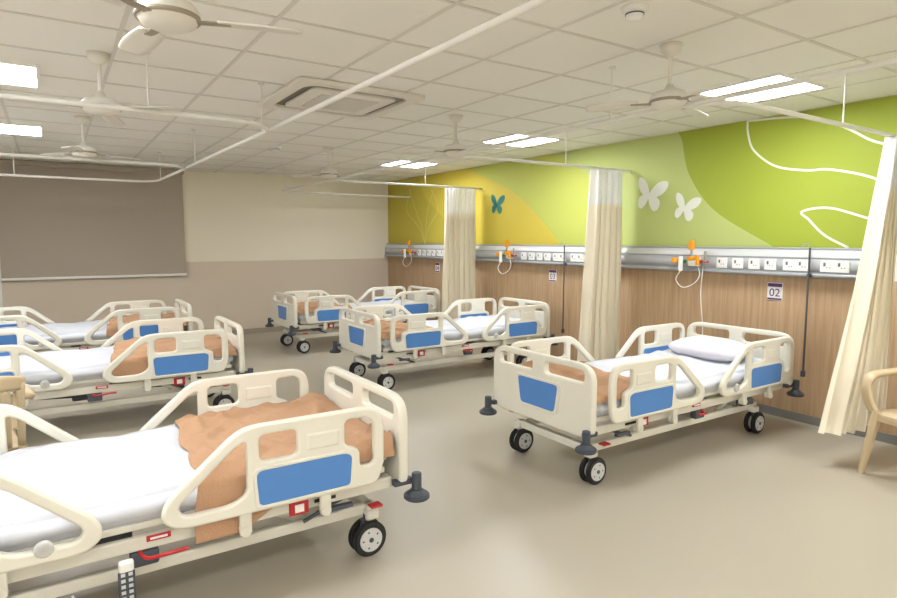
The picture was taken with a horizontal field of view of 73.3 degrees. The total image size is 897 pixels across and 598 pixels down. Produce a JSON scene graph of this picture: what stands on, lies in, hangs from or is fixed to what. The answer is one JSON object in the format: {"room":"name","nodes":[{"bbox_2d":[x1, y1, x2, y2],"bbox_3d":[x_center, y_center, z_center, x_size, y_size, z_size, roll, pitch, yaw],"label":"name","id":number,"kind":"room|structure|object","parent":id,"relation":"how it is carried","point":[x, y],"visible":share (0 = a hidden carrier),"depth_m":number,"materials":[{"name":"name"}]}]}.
{"room":"hospital room","nodes":[
{"label":"hospital room","id":0,"kind":"room"},
{"bbox_2d":[0,170,387,330],"bbox_3d":[-3.828,-0.674,9.249,6.680,2.540,0.100,-4,7,-33],"label":"wall","id":1,"kind":"structure","parent":0,"point":[248,240],"depth_m":9.63,"materials":[{"name":"paint"}]},
{"bbox_2d":[0,267,3,315],"bbox_3d":[-5.863,-0.665,7.823,0.050,2.100,0.040,-4,7,-33],"label":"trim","id":2,"kind":"structure","parent":1,"relation":"attached to","point":[1,295],"depth_m":7.87,"materials":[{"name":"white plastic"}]},
{"bbox_2d":[0,159,186,280],"bbox_3d":[-4.888,-1.074,8.396,2.280,1.568,0.075,-4,7,-33],"label":"roller blind","id":3,"kind":"object","parent":1,"relation":"attached to","point":[51,228],"visible":0.87,"depth_m":8.33,"materials":[{"name":"fabric"}]},
{"bbox_2d":[33,319,364,350],"bbox_3d":[-3.796,0.555,9.320,6.420,0.080,0.016,-4,7,-33],"label":"baseboard","id":4,"kind":"structure","parent":1,"relation":"attached to","point":[277,328],"depth_m":9.77,"materials":[{"name":"plastic"}]},
{"bbox_2d":[0,0,896,181],"bbox_3d":[-0.397,-1.479,3.921,6.680,0.100,12.600,-4,7,-33],"label":"ceiling","id":5,"kind":"structure","parent":0,"point":[557,52],"depth_m":3.66,"materials":[{"name":"tile"}]},
{"bbox_2d":[0,60,40,88],"bbox_3d":[-2.859,-1.398,3.687,0.600,0.016,0.600,-4,7,-33],"label":"frame","id":6,"kind":"object","parent":5,"relation":"attached to","point":[1,61],"visible":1,"depth_m":3.60,"materials":[{"name":"white plastic"}]},
{"bbox_2d":[0,64,36,86],"bbox_3d":[-2.859,-1.399,3.687,0.560,0.008,0.560,-4,7,-33],"label":"diffuser","id":7,"kind":"object","parent":6,"relation":"attached to","point":[9,74],"visible":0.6,"depth_m":3.79,"materials":[{"name":"white plastic"}]},
{"bbox_2d":[0,122,43,136],"bbox_3d":[-4.121,-1.585,5.600,0.600,0.016,0.600,-4,7,-33],"label":"frame","id":8,"kind":"object","parent":5,"relation":"attached to","point":[4,123],"visible":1,"depth_m":5.48,"materials":[{"name":"white plastic"}]},
{"bbox_2d":[0,124,40,135],"bbox_3d":[-4.121,-1.586,5.600,0.560,0.008,0.560,-4,7,-33],"label":"diffuser","id":9,"kind":"object","parent":8,"relation":"attached to","point":[13,129],"visible":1,"depth_m":5.69,"materials":[{"name":"white plastic"}]},
{"bbox_2d":[7,50,172,125],"bbox_3d":[-2.034,-1.210,3.407,0.759,0.335,0.762,-4,7,-33],"label":"ceiling fan","id":10,"kind":"object","parent":5,"relation":"hanging from","point":[99,58],"depth_m":3.35,"materials":[{"name":"white metal"}]},
{"bbox_2d":[41,116,139,159],"bbox_3d":[-3.041,-1.380,5.144,0.748,0.335,0.772,-4,7,-33],"label":"ceiling fan","id":11,"kind":"object","parent":5,"relation":"hanging from","point":[82,150],"depth_m":5.12,"materials":[{"name":"white metal"}]},
{"bbox_2d":[102,0,302,55],"bbox_3d":[-0.951,-1.081,2.088,0.776,0.335,0.742,-4,7,-33],"label":"ceiling fan","id":12,"kind":"object","parent":5,"relation":"hanging from","point":[174,17],"depth_m":2.02,"materials":[{"name":"white metal"}]},
{"bbox_2d":[270,146,280,151],"bbox_3d":[-1.928,-1.677,6.738,0.120,0.055,0.120,-4,7,-33],"label":"smoke detector","id":13,"kind":"object","parent":5,"relation":"attached to","point":[274,148],"visible":1,"depth_m":6.71,"materials":[{"name":"white plastic"}]},
{"bbox_2d":[0,0,551,181],"bbox_3d":[-1.601,-1.106,2.335,2.694,0.333,11.022,-4,7,-33],"label":"track","id":14,"kind":"object","parent":5,"relation":"hanging from","point":[530,5],"visible":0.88,"depth_m":3.30,"materials":[{"name":"white metal"}]},
{"bbox_2d":[291,147,356,179],"bbox_3d":[-1.305,-1.545,6.831,0.781,0.335,0.729,-4,7,-33],"label":"ceiling fan","id":15,"kind":"object","parent":5,"relation":"hanging from","point":[329,173],"depth_m":6.85,"materials":[{"name":"white metal"}]},
{"bbox_2d":[258,76,424,119],"bbox_3d":[-0.809,-1.463,4.480,0.950,0.038,0.950,-4,7,-33],"label":"air conditioner","id":16,"kind":"object","parent":5,"relation":"attached to","point":[302,93],"depth_m":4.36,"materials":[{"name":"plastic"}]},
{"bbox_2d":[379,159,438,167],"bbox_3d":[-0.539,-1.843,8.239,0.600,0.016,0.600,-4,7,-33],"label":"frame","id":17,"kind":"object","parent":5,"relation":"attached to","point":[433,163],"visible":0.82,"depth_m":8.11,"materials":[{"name":"white plastic"}]},
{"bbox_2d":[385,161,432,167],"bbox_3d":[-0.539,-1.844,8.239,0.560,0.008,0.560,-4,7,-33],"label":"diffuser","id":18,"kind":"object","parent":17,"relation":"attached to","point":[417,165],"visible":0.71,"depth_m":8.26,"materials":[{"name":"white plastic"}]},
{"bbox_2d":[0,0,896,180],"bbox_3d":[-0.397,-1.427,3.926,6.480,0.005,12.400,-4,7,-33],"label":"grid","id":19,"kind":"object","parent":5,"relation":"attached to","point":[452,4],"depth_m":3.79,"materials":[{"name":"white metal"}]},
{"bbox_2d":[406,114,502,160],"bbox_3d":[0.020,-1.367,5.013,0.735,0.335,0.778,-4,7,-33],"label":"ceiling fan","id":20,"kind":"object","parent":5,"relation":"hanging from","point":[451,150],"depth_m":5.01,"materials":[{"name":"white metal"}]},
{"bbox_2d":[480,133,561,146],"bbox_3d":[0.751,-1.652,6.285,0.600,0.016,0.600,-4,7,-33],"label":"frame","id":21,"kind":"object","parent":5,"relation":"attached to","point":[522,134],"visible":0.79,"depth_m":6.17,"materials":[{"name":"white plastic"}]},
{"bbox_2d":[487,135,554,146],"bbox_3d":[0.751,-1.653,6.285,0.560,0.008,0.560,-4,7,-33],"label":"diffuser","id":22,"kind":"object","parent":21,"relation":"attached to","point":[538,140],"visible":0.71,"depth_m":6.27,"materials":[{"name":"white plastic"}]},
{"bbox_2d":[282,57,896,197],"bbox_3d":[1.569,-1.343,4.760,2.292,0.333,11.614,-4,7,-33],"label":"track","id":23,"kind":"object","parent":5,"relation":"hanging from","point":[719,100],"visible":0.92,"depth_m":3.74,"materials":[{"name":"white metal"}]},
{"bbox_2d":[442,188,475,318],"bbox_3d":[0.153,-0.533,8.402,0.561,1.985,0.134,-4,7,-33],"label":"privacy curtain","id":24,"kind":"object","parent":23,"relation":"hanging from","point":[458,279],"visible":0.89,"depth_m":8.38,"materials":[{"name":"beige fabric"}]},
{"bbox_2d":[577,169,622,361],"bbox_3d":[1.589,-0.320,6.223,0.552,1.985,0.132,-4,7,-33],"label":"privacy curtain","id":25,"kind":"object","parent":23,"relation":"hanging from","point":[600,300],"visible":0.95,"depth_m":6.21,"materials":[{"name":"beige fabric"}]},
{"bbox_2d":[818,136,896,435],"bbox_3d":[2.840,-0.093,4.104,0.814,2.025,0.134,-4,7,-33],"label":"privacy curtain","id":26,"kind":"object","parent":23,"relation":"hanging from","point":[864,348],"visible":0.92,"depth_m":4.14,"materials":[{"name":"beige fabric"}]},
{"bbox_2d":[621,2,648,21],"bbox_3d":[0.837,-1.283,2.711,0.120,0.055,0.120,-4,7,-33],"label":"smoke detector","id":27,"kind":"object","parent":5,"relation":"attached to","point":[633,12],"visible":1,"depth_m":2.68,"materials":[{"name":"white plastic"}]},
{"bbox_2d":[625,10,643,16],"bbox_3d":[0.837,-1.279,2.712,0.083,0.006,0.083,-4,7,-33],"label":"vent","id":28,"kind":"object","parent":27,"relation":"attached to","point":[628,13],"depth_m":2.68,"materials":[{"name":"grey plastic"}]},
{"bbox_2d":[585,41,730,116],"bbox_3d":[1.264,-1.194,3.243,0.748,0.335,0.772,-4,7,-33],"label":"ceiling fan","id":29,"kind":"object","parent":5,"relation":"hanging from","point":[670,98],"depth_m":3.22,"materials":[{"name":"white metal"}]},
{"bbox_2d":[698,72,827,101],"bbox_3d":[2.151,-1.444,4.163,0.600,0.016,0.600,-4,7,-33],"label":"frame","id":30,"kind":"object","parent":5,"relation":"attached to","point":[823,86],"visible":0.52,"depth_m":3.98,"materials":[{"name":"white plastic"}]},
{"bbox_2d":[702,76,820,101],"bbox_3d":[2.151,-1.445,4.163,0.560,0.008,0.560,-4,7,-33],"label":"diffuser","id":31,"kind":"object","parent":30,"relation":"attached to","point":[800,87],"visible":0.43,"depth_m":4.14,"materials":[{"name":"white plastic"}]},
{"bbox_2d":[8,328,896,597],"bbox_3d":[-0.397,1.149,4.178,6.680,0.100,12.600,-4,7,-33],"label":"floor","id":32,"kind":"structure","parent":0,"point":[713,508],"depth_m":3.31,"materials":[{"name":"plastic"}]},
{"bbox_2d":[0,376,35,451],"bbox_3d":[-2.531,0.780,3.158,0.648,0.832,0.644,-5,8,-43],"label":"armchair","id":33,"kind":"object","parent":32,"relation":"on","point":[16,384],"visible":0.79,"depth_m":3.11,"materials":[{"name":"beige wood"}]},
{"bbox_2d":[0,299,192,351],"bbox_3d":[-4.092,0.469,6.626,2.454,0.775,1.064,-4,7,-33],"label":"hospital bed","id":34,"kind":"object","parent":32,"relation":"on","point":[97,332],"visible":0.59,"depth_m":6.50,"materials":[{"name":"beige plastic"}]},
{"bbox_2d":[106,313,186,336],"bbox_3d":[-3.530,0.277,6.973,0.806,0.140,0.882,-4,7,-33],"label":"blanket","id":35,"kind":"object","parent":34,"relation":"on","point":[112,325],"depth_m":6.88,"materials":[{"name":"orange fabric"}]},
{"bbox_2d":[0,316,252,418],"bbox_3d":[-2.939,0.633,4.951,2.454,0.775,1.064,-4,7,-33],"label":"hospital bed","id":36,"kind":"object","parent":32,"relation":"on","point":[169,358],"visible":0.93,"depth_m":4.83,"materials":[{"name":"beige plastic"}]},
{"bbox_2d":[110,335,236,375],"bbox_3d":[-2.444,0.466,5.256,0.963,0.218,0.882,-4,7,-33],"label":"blanket","id":37,"kind":"object","parent":36,"relation":"on","point":[136,362],"depth_m":5.11,"materials":[{"name":"orange fabric"}]},
{"bbox_2d":[0,366,429,597],"bbox_3d":[-1.383,0.861,2.621,2.454,0.775,1.064,-4,7,-33],"label":"hospital bed","id":38,"kind":"object","parent":32,"relation":"on","point":[216,472],"visible":1,"depth_m":2.52,"materials":[{"name":"beige plastic"}]},
{"bbox_2d":[175,392,394,543],"bbox_3d":[-0.857,0.745,2.953,0.892,0.310,0.884,-4,7,-33],"label":"blanket","id":39,"kind":"object","parent":38,"relation":"on","point":[197,437],"depth_m":2.77,"materials":[{"name":"fabric"}]},
{"bbox_2d":[265,285,439,352],"bbox_3d":[-1.312,0.256,8.812,2.454,0.775,1.064,-4,7,-33],"label":"hospital bed","id":40,"kind":"object","parent":32,"relation":"on","point":[322,310],"visible":0.82,"depth_m":8.36,"materials":[{"name":"beige plastic"}]},
{"bbox_2d":[297,301,352,314],"bbox_3d":[-1.867,0.123,8.429,0.806,0.164,0.883,-4,7,-33],"label":"blanket","id":41,"kind":"object","parent":40,"relation":"on","point":[313,305],"depth_m":8.14,"materials":[{"name":"orange fabric"}]},
{"bbox_2d":[330,297,557,389],"bbox_3d":[-0.005,0.449,6.833,2.454,0.775,1.064,-4,7,-33],"label":"hospital bed","id":42,"kind":"object","parent":32,"relation":"on","point":[418,337],"visible":0.96,"depth_m":6.48,"materials":[{"name":"beige plastic"}]},
{"bbox_2d":[363,319,432,339],"bbox_3d":[-0.618,0.320,6.410,0.666,0.163,0.881,-4,7,-33],"label":"blanket","id":43,"kind":"object","parent":42,"relation":"on","point":[400,327],"depth_m":6.12,"materials":[{"name":"fabric"}]},
{"bbox_2d":[479,322,804,484],"bbox_3d":[1.513,0.676,4.515,2.454,0.775,1.064,-4,7,-33],"label":"hospital bed","id":44,"kind":"object","parent":32,"relation":"on","point":[668,378],"visible":1,"depth_m":4.10,"materials":[{"name":"beige plastic"}]},
{"bbox_2d":[518,360,629,403],"bbox_3d":[0.874,0.526,4.073,0.605,0.209,0.880,-4,7,-33],"label":"blanket","id":45,"kind":"object","parent":44,"relation":"on","point":[602,377],"depth_m":3.82,"materials":[{"name":"orange fabric"}]},
{"bbox_2d":[668,336,753,361],"bbox_3d":[2.115,0.402,4.885,0.364,0.168,0.612,-8,9,-35],"label":"pillow","id":46,"kind":"object","parent":44,"relation":"on","point":[697,348],"depth_m":4.77,"materials":[{"name":"fabric"}]},
{"bbox_2d":[857,368,896,473],"bbox_3d":[3.027,0.728,3.687,0.644,0.832,0.648,-2,6,-16],"label":"armchair","id":47,"kind":"object","parent":32,"relation":"on","point":[888,416],"visible":1,"depth_m":3.84,"materials":[{"name":"beige wood"}]},
{"bbox_2d":[388,94,896,280],"bbox_3d":[2.349,-0.341,5.845,0.110,2.540,12.400,-4,7,-33],"label":"wall","id":48,"kind":"structure","parent":0,"point":[782,180],"depth_m":5.64,"materials":[{"name":"green paint"}]},
{"bbox_2d":[435,263,439,271],"bbox_3d":[-0.174,-0.500,9.574,0.009,0.150,0.130,-4,7,-33],"label":"number sign","id":49,"kind":"object","parent":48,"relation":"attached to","point":[437,265],"visible":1,"depth_m":9.57,"materials":[{"name":"white plastic"}]},
{"bbox_2d":[549,269,556,281],"bbox_3d":[1.275,-0.285,7.378,0.009,0.150,0.130,-4,7,-33],"label":"number sign","id":50,"kind":"object","parent":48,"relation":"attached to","point":[552,273],"visible":1,"depth_m":7.37,"materials":[{"name":"white plastic"}]},
{"bbox_2d":[384,243,861,279],"bbox_3d":[1.001,-0.571,7.696,0.087,0.242,7.742,-4,7,-33],"label":"bedhead panel","id":51,"kind":"object","parent":48,"relation":"attached to","point":[837,263],"visible":0.84,"depth_m":5.55,"materials":[{"name":"metal"}]},
{"bbox_2d":[402,240,415,266],"bbox_3d":[-0.663,-0.758,10.030,0.119,0.444,0.342,-4,7,-33],"label":"outlet","id":52,"kind":"object","parent":51,"relation":"attached to","point":[410,251],"visible":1,"depth_m":9.98,"materials":[{"name":"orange plastic"}]},
{"bbox_2d":[496,240,516,273],"bbox_3d":[0.754,-0.548,7.884,0.119,0.444,0.342,-4,7,-33],"label":"outlet","id":53,"kind":"object","parent":51,"relation":"attached to","point":[509,255],"visible":1,"depth_m":7.84,"materials":[{"name":"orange plastic"}]},
{"bbox_2d":[561,242,566,332],"bbox_3d":[1.342,-0.131,7.094,0.044,1.068,0.079,-4,7,-33],"label":"rod","id":54,"kind":"object","parent":51,"relation":"attached to","point":[564,263],"visible":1,"depth_m":7.06,"materials":[{"name":"black metal"}]},
{"bbox_2d":[671,240,708,287],"bbox_3d":[2.247,-0.327,5.622,0.119,0.444,0.342,-4,7,-33],"label":"outlet","id":55,"kind":"object","parent":51,"relation":"attached to","point":[692,260],"visible":1,"depth_m":5.59,"materials":[{"name":"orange plastic"}]},
{"bbox_2d":[700,266,703,334],"bbox_3d":[2.347,0.052,5.581,0.016,0.711,0.051,-2,6,-19],"label":"tube","id":56,"kind":"object","parent":51,"relation":"attached to","point":[703,266],"visible":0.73,"depth_m":5.58,"materials":[{"name":"white plastic"}]},
{"bbox_2d":[800,243,811,376],"bbox_3d":[2.841,0.092,4.823,0.044,1.068,0.079,-4,7,-33],"label":"rod","id":57,"kind":"object","parent":51,"relation":"attached to","point":[802,373],"visible":1,"depth_m":4.79,"materials":[{"name":"black metal"}]},
{"bbox_2d":[388,257,896,435],"bbox_3d":[2.306,0.309,5.880,0.012,1.160,12.398,-4,7,-33],"label":"wood paneling","id":58,"kind":"structure","parent":48,"relation":"attached to","point":[648,297],"depth_m":5.67,"materials":[{"name":"brown wood"}]},
{"bbox_2d":[491,346,896,444],"bbox_3d":[2.302,0.891,5.934,0.022,0.070,12.398,-4,7,-33],"label":"baseboard","id":59,"kind":"structure","parent":48,"relation":"attached to","point":[882,437],"depth_m":4.96,"materials":[{"name":"plastic"}]},
{"bbox_2d":[767,282,782,300],"bbox_3d":[2.769,-0.063,5.115,0.009,0.150,0.130,-4,7,-33],"label":"number sign","id":60,"kind":"object","parent":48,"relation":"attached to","point":[774,290],"visible":1,"depth_m":5.11,"materials":[{"name":"white plastic"}]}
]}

